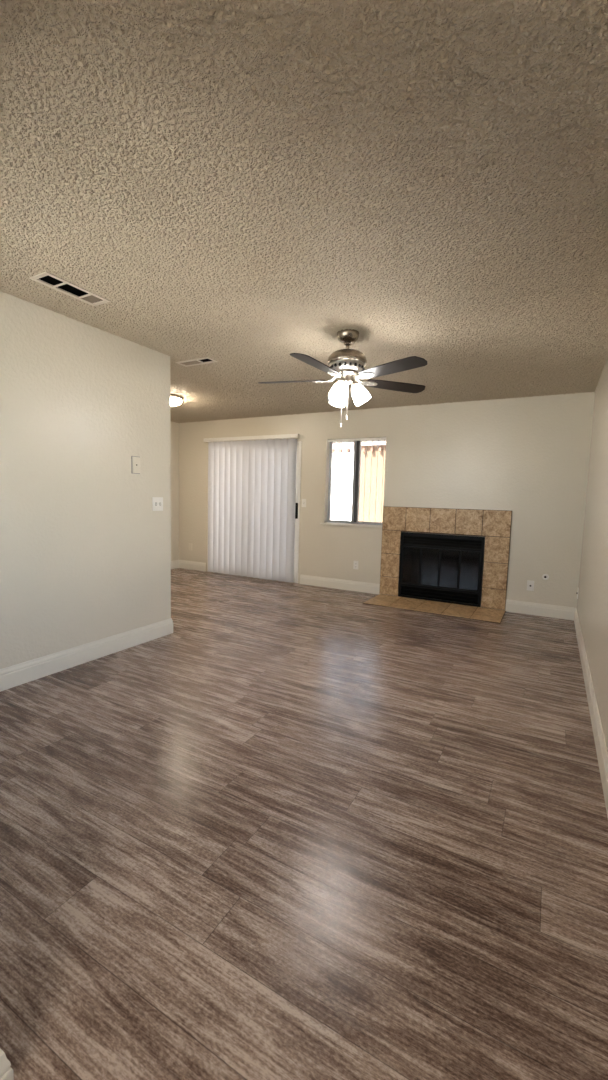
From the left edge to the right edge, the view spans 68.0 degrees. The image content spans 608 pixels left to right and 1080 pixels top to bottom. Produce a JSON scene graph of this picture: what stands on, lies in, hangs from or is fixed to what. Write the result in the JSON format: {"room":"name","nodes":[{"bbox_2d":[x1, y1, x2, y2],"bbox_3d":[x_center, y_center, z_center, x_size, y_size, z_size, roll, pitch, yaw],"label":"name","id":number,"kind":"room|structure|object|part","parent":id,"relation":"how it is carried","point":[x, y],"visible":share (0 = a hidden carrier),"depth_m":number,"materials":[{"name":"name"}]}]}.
{"room":"empty living room","nodes":[
{"label":"empty living room","id":0,"kind":"room"},
{"bbox_2d":[0,291,170,668],"bbox_3d":[-2.922,-0.367,3.514,2.590,2.440,2.514,5,6,29],"label":"wall","id":1,"kind":"structure","parent":0,"point":[85,554],"depth_m":3.19,"materials":[{"name":"paint"}]},
{"bbox_2d":[0,1048,13,1079],"bbox_3d":[-1.887,1.084,0.708,2.073,0.138,1.616,5,6,29],"label":"baseboard","id":2,"kind":"structure","parent":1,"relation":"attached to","point":[6,1072],"depth_m":0.90,"materials":[{"name":"paint"}]},
{"bbox_2d":[0,618,172,691],"bbox_3d":[-2.067,0.846,3.158,0.616,0.138,2.510,5,6,29],"label":"baseboard","id":3,"kind":"structure","parent":1,"relation":"attached to","point":[21,673],"depth_m":3.29,"materials":[{"name":"paint"}]},
{"bbox_2d":[131,456,140,473],"bbox_3d":[-1.352,-0.604,3.628,0.015,0.139,0.084,5,6,29],"label":"wall control box","id":4,"kind":"object","parent":1,"relation":"attached to","point":[135,461],"visible":1,"depth_m":3.62,"materials":[{"name":"white plastic"}]},
{"bbox_2d":[152,497,162,510],"bbox_3d":[-1.246,-0.308,3.857,0.021,0.116,0.116,5,6,29],"label":"light switch","id":5,"kind":"object","parent":1,"relation":"attached to","point":[157,502],"visible":1,"depth_m":3.85,"materials":[{"name":"white plastic"}]},
{"bbox_2d":[170,421,178,560],"bbox_3d":[-2.875,-0.641,6.407,0.140,2.440,2.878,5,6,29],"label":"wall","id":6,"kind":"structure","parent":0,"point":[174,427],"depth_m":7.54,"materials":[{"name":"paint"}]},
{"bbox_2d":[0,568,607,1079],"bbox_3d":[-1.254,0.980,3.344,6.137,0.120,7.162,5,6,29],"label":"floor","id":7,"kind":"structure","parent":0,"point":[289,831],"depth_m":1.62,"materials":[{"name":"laminate"}]},
{"bbox_2d":[363,506,511,623],"bbox_3d":[1.661,0.201,5.508,1.543,1.172,1.095,5,6,29],"label":"fireplace","id":8,"kind":"object","parent":7,"relation":"on","point":[433,566],"visible":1,"depth_m":5.50,"materials":[{"name":"beige tile"}]},
{"bbox_3d":[1.370,0.324,5.758,0.234,0.482,0.014,5,6,29],"label":"glass door","id":9,"kind":"part","parent":8,"relation":"part of","materials":[{"name":"black glass"}]},
{"bbox_3d":[1.371,0.324,5.759,0.210,0.458,0.004,5,6,29],"label":"pane","id":10,"kind":"part","parent":8,"relation":"part of","materials":[{"name":"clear glass"}]},
{"bbox_3d":[1.577,0.340,5.645,0.234,0.482,0.014,5,6,29],"label":"glass door","id":11,"kind":"part","parent":8,"relation":"part of","materials":[{"name":"black glass"}]},
{"bbox_3d":[1.577,0.340,5.646,0.210,0.458,0.004,5,6,29],"label":"pane","id":12,"kind":"part","parent":8,"relation":"part of","materials":[{"name":"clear glass"}]},
{"bbox_3d":[1.783,0.356,5.532,0.234,0.482,0.014,5,6,29],"label":"glass door","id":13,"kind":"part","parent":8,"relation":"part of","materials":[{"name":"black glass"}]},
{"bbox_3d":[1.783,0.356,5.532,0.210,0.458,0.004,5,6,29],"label":"pane","id":14,"kind":"part","parent":8,"relation":"part of","materials":[{"name":"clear glass"}]},
{"bbox_3d":[1.989,0.372,5.418,0.234,0.482,0.014,5,6,29],"label":"glass door","id":15,"kind":"part","parent":8,"relation":"part of","materials":[{"name":"black glass"}]},
{"bbox_3d":[1.990,0.372,5.419,0.210,0.458,0.004,5,6,29],"label":"pane","id":16,"kind":"part","parent":8,"relation":"part of","materials":[{"name":"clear glass"}]},
{"bbox_2d":[0,0,607,422],"bbox_3d":[-1.186,-1.607,3.097,6.137,0.200,7.162,5,6,29],"label":"ceiling","id":17,"kind":"structure","parent":0,"point":[246,185],"depth_m":1.71,"materials":[{"name":"beige paint"}]},
{"bbox_2d":[29,272,110,305],"bbox_3d":[-1.357,-1.520,2.634,0.160,0.120,0.405,5,6,29],"label":"ceiling vent","id":18,"kind":"object","parent":17,"relation":"in","point":[86,296],"visible":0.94,"depth_m":2.64,"materials":[{"name":"metal"}]},
{"bbox_2d":[170,394,182,405],"bbox_3d":[-1.643,-1.692,5.475,0.336,0.106,0.336,5,6,29],"label":"ceiling light","id":19,"kind":"object","parent":17,"relation":"attached to","point":[175,400],"visible":0.48,"depth_m":5.40,"materials":[{"name":"white glass"}]},
{"bbox_2d":[170,397,181,405],"bbox_3d":[-1.644,-1.676,5.477,0.300,0.074,0.300,5,6,29],"label":"diffuser","id":20,"kind":"object","parent":19,"relation":"attached to","point":[174,401],"depth_m":5.41,"materials":[{"name":"white"}]},
{"bbox_2d":[175,357,218,366],"bbox_3d":[-0.952,-1.639,4.001,0.380,0.120,0.140,5,6,29],"label":"ceiling vent","id":21,"kind":"object","parent":17,"relation":"in","point":[199,361],"visible":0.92,"depth_m":4.01,"materials":[{"name":"metal"}]},
{"bbox_2d":[258,329,426,426],"bbox_3d":[0.275,-1.145,3.212,1.282,0.664,1.242,5,6,29],"label":"ceiling fan","id":22,"kind":"object","parent":17,"relation":"hanging from","point":[346,364],"visible":1,"depth_m":3.16,"materials":[{"name":"silver metal"}]},
{"bbox_3d":[-0.092,-1.177,3.349,0.513,0.006,0.137,3,17,14],"label":"blade","id":23,"kind":"part","parent":22,"relation":"part of","materials":[{"name":"brown wood"}]},
{"bbox_3d":[0.085,-1.129,2.902,0.137,0.006,0.513,18,13,30],"label":"blade","id":24,"kind":"part","parent":22,"relation":"part of","materials":[{"name":"brown wood"}]},
{"bbox_3d":[0.151,-1.175,3.284,0.186,0.049,0.066,3,17,14],"label":"blade arm","id":25,"kind":"part","parent":22,"relation":"part of","materials":[{"name":"silver metal"}]},
{"bbox_3d":[0.223,-1.157,3.111,0.066,0.049,0.186,18,13,30],"label":"blade arm","id":26,"kind":"part","parent":22,"relation":"part of","materials":[{"name":"silver metal"}]},
{"bbox_3d":[0.263,-1.069,3.344,0.120,0.130,0.120,-1,37,-25],"label":"lamp shade","id":27,"kind":"part","parent":22,"relation":"part of","materials":[{"name":"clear glass"}]},
{"bbox_3d":[0.249,-1.054,3.179,0.120,0.130,0.120,5,-24,35],"label":"lamp shade","id":28,"kind":"part","parent":22,"relation":"part of","materials":[{"name":"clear glass"}]},
{"bbox_3d":[0.308,-1.232,3.241,0.258,0.056,0.258,5,6,29],"label":"lamp shade","id":29,"kind":"part","parent":22,"relation":"part of","materials":[{"name":"silver metal"}]},
{"bbox_3d":[0.310,-0.999,3.224,0.010,0.273,0.010,5,6,29],"label":"pull chain","id":30,"kind":"part","parent":22,"relation":"part of","materials":[{"name":"white plastic"}]},
{"bbox_3d":[0.399,-1.057,3.250,0.120,0.130,0.120,-29,2,7],"label":"lamp shade","id":31,"kind":"part","parent":22,"relation":"part of","materials":[{"name":"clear glass"}]},
{"bbox_3d":[0.410,-1.154,3.127,0.066,0.049,0.186,11,-2,-40],"label":"blade arm","id":32,"kind":"part","parent":22,"relation":"part of","materials":[{"name":"silver metal"}]},
{"bbox_3d":[0.454,-1.170,3.309,0.186,0.049,0.066,-1,-5,-22],"label":"blade arm","id":33,"kind":"part","parent":22,"relation":"part of","materials":[{"name":"silver metal"}]},
{"bbox_3d":[0.568,-1.119,2.933,0.137,0.006,0.513,11,-2,-40],"label":"blade","id":34,"kind":"part","parent":22,"relation":"part of","materials":[{"name":"brown wood"}]},
{"bbox_3d":[0.689,-1.161,3.400,0.513,0.006,0.137,-1,-5,-22],"label":"blade","id":35,"kind":"part","parent":22,"relation":"part of","materials":[{"name":"brown wood"}]},
{"bbox_2d":[179,392,594,609],"bbox_3d":[0.478,-0.541,6.285,6.137,2.440,0.140,5,6,29],"label":"wall","id":36,"kind":"structure","parent":0,"point":[528,457],"depth_m":5.43,"materials":[{"name":"paint"}]},
{"bbox_2d":[171,560,204,570],"bbox_3d":[-2.549,0.524,6.405,0.591,0.138,2.727,5,6,29],"label":"baseboard","id":37,"kind":"structure","parent":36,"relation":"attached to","point":[200,566],"depth_m":7.59,"materials":[{"name":"paint"}]},
{"bbox_2d":[204,434,298,581],"bbox_3d":[-0.853,-0.501,6.875,1.725,2.134,0.122,5,6,29],"label":"door blind","id":38,"kind":"object","parent":36,"relation":"attached to","point":[252,484],"visible":1,"depth_m":6.79,"materials":[{"name":"white plastic"}]},
{"bbox_3d":[-0.083,-0.989,6.416,0.004,0.938,0.035,5,6,29],"label":"pull cord","id":39,"kind":"part","parent":38,"relation":"part of","materials":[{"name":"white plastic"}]},
{"bbox_2d":[223,441,301,582],"bbox_3d":[-0.785,-0.449,6.984,1.721,2.057,0.147,5,6,29],"label":"door","id":40,"kind":"structure","parent":36,"relation":"in","point":[298,465],"depth_m":6.54,"materials":[{"name":"white plastic"}]},
{"bbox_3d":[-0.107,-0.425,6.544,0.034,0.230,0.034,5,6,29],"label":"handle","id":41,"kind":"part","parent":40,"relation":"part of","materials":[{"name":"black metal"}]},
{"bbox_3d":[-0.445,-0.407,6.773,0.862,1.988,0.035,5,6,29],"label":"panel","id":42,"kind":"part","parent":40,"relation":"part of","materials":[{"name":"white plastic"}]},
{"bbox_2d":[302,499,305,506],"bbox_3d":[-0.005,-0.531,6.461,0.072,0.116,0.021,5,6,29],"label":"light switch","id":43,"kind":"object","parent":36,"relation":"attached to","point":[303,500],"visible":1,"depth_m":6.46,"materials":[{"name":"white plastic"}]},
{"bbox_2d":[300,575,379,593],"bbox_3d":[0.477,0.615,6.289,1.216,0.138,0.015,5,6,29],"label":"baseboard","id":44,"kind":"structure","parent":36,"relation":"attached to","point":[365,587],"depth_m":6.26,"materials":[{"name":"paint"}]},
{"bbox_2d":[320,522,381,527],"bbox_3d":[0.650,-0.208,6.165,0.906,0.023,0.120,5,6,29],"label":"sill","id":45,"kind":"structure","parent":36,"relation":"attached to","point":[327,523],"depth_m":6.11,"materials":[{"name":"paint"}]},
{"bbox_2d":[324,437,386,524],"bbox_3d":[0.708,-0.794,6.136,0.863,1.151,0.132,5,6,29],"label":"window","id":46,"kind":"structure","parent":36,"relation":"in","point":[357,456],"depth_m":6.20,"materials":[{"name":"grey metal"}]},
{"bbox_3d":[0.529,-0.813,6.283,0.365,1.110,0.021,5,6,29],"label":"sash","id":47,"kind":"part","parent":46,"relation":"part of","materials":[{"name":"grey metal"}]},
{"bbox_2d":[328,437,385,523],"bbox_3d":[0.695,-0.797,6.113,0.856,1.139,0.071,5,6,29],"label":"window blind","id":48,"kind":"object","parent":46,"relation":"attached to","point":[381,438],"visible":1,"depth_m":6.07,"materials":[{"name":"white plastic"}]},
{"bbox_3d":[0.917,-0.782,6.071,0.388,1.110,0.021,5,6,29],"label":"sash","id":49,"kind":"part","parent":46,"relation":"part of","materials":[{"name":"grey metal"}]},
{"bbox_2d":[353,561,358,568],"bbox_3d":[0.708,0.342,6.143,0.072,0.116,0.008,5,6,29],"label":"wall outlet","id":50,"kind":"object","parent":36,"relation":"attached to","point":[355,564],"visible":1,"depth_m":6.14,"materials":[{"name":"white plastic"}]},
{"bbox_2d":[527,580,533,590],"bbox_3d":[2.573,0.520,5.118,0.072,0.116,0.018,5,6,29],"label":"wall outlet","id":51,"kind":"object","parent":36,"relation":"attached to","point":[530,584],"visible":1,"depth_m":5.12,"materials":[{"name":"white plastic"}]},
{"bbox_2d":[505,599,575,619],"bbox_3d":[2.663,0.787,5.090,0.703,0.138,0.015,5,6,29],"label":"baseboard","id":52,"kind":"structure","parent":36,"relation":"attached to","point":[562,612],"depth_m":5.08,"materials":[{"name":"paint"}]},
{"bbox_2d":[542,574,548,579],"bbox_3d":[2.703,0.415,5.042,0.068,0.068,0.008,5,6,29],"label":"port","id":53,"kind":"object","parent":36,"relation":"attached to","point":[545,576],"visible":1,"depth_m":5.04,"materials":[{"name":"white plastic"}]},
{"bbox_2d":[577,358,607,750],"bbox_3d":[1.369,-0.083,1.723,0.140,2.440,7.022,5,6,29],"label":"wall","id":54,"kind":"structure","parent":0,"point":[592,601],"depth_m":3.30,"materials":[{"name":"paint"}]},
{"bbox_2d":[574,608,607,816],"bbox_3d":[1.304,1.052,1.932,0.015,0.138,6.845,5,6,29],"label":"baseboard","id":55,"kind":"structure","parent":54,"relation":"attached to","point":[600,744],"depth_m":2.51,"materials":[{"name":"paint"}]},
{"label":"outside","id":56,"kind":"structure","parent":0,"visible":0},
{"bbox_3d":[-1.993,0.773,6.900,50.000,0.179,50.000,5,6,29],"label":"ground","id":57,"kind":"structure","parent":56,"visible":0},
{"bbox_2d":[330,441,385,521],"bbox_3d":[3.302,-1.503,11.332,21.600,3.789,3.363,5,6,29],"label":"neighbouring house","id":58,"kind":"structure","parent":57,"relation":"on","point":[375,471],"depth_m":10.61,"materials":[{"name":"white paint"}]}
]}

